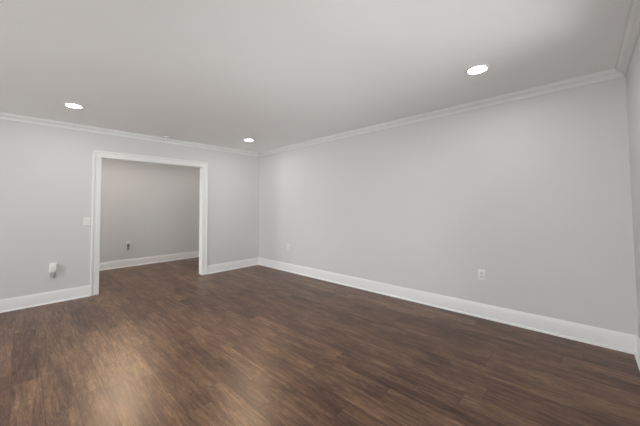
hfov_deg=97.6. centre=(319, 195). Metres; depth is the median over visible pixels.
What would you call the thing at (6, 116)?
trim
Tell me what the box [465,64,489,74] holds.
recessed light
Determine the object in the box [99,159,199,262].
wall
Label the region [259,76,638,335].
wall
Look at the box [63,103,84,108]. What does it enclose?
recessed light
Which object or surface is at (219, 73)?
ceiling
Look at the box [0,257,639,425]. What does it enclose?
floor
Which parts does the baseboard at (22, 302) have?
shoe molding, baseboard, shoe molding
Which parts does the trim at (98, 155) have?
casing, head casing, head casing, casing, casing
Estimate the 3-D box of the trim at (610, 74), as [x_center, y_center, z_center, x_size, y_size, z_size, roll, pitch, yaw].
[0.627,-0.985,4.301,5.516,0.069,0.067,-2,-3,43]
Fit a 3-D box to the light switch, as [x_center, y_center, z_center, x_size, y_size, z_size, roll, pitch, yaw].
[-3.353,0.370,4.026,0.014,0.120,0.077,-2,-3,43]
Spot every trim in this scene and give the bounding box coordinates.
[0,112,258,156]
[90,150,207,295]
[258,68,624,155]
[615,0,639,75]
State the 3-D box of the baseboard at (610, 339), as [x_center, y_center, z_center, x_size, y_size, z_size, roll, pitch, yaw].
[0.657,1.342,4.225,5.516,0.154,0.033,-2,-3,43]
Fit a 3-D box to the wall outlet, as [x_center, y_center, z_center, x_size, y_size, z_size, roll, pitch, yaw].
[1.824,0.895,3.156,0.075,0.120,0.008,-2,-3,43]
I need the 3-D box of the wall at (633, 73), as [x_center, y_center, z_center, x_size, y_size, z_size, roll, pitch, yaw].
[0.203,0.030,-0.334,0.150,2.440,7.350,-2,-3,43]
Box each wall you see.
[0,119,258,299]
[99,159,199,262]
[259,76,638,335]
[626,34,639,337]
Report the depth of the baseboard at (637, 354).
2.27 m
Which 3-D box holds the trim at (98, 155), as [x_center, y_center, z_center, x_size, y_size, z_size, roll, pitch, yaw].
[-2.770,0.408,4.730,0.149,2.111,1.717,-2,-3,43]
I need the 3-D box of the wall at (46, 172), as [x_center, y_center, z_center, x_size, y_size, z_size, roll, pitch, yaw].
[-3.855,0.209,3.586,0.105,2.440,7.200,-2,-3,43]
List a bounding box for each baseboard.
[0,257,258,312]
[99,251,198,270]
[258,257,636,353]
[634,336,639,370]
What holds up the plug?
attached to the wall at (46, 172)
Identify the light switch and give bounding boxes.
[83,217,89,225]
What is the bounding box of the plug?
[50,264,56,277]
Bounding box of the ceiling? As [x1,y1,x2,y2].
[0,0,629,152]
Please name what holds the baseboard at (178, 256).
attached to the wall at (154, 207)
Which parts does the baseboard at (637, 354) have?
shoe molding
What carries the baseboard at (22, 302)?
attached to the wall at (46, 172)
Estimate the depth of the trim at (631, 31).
1.92 m

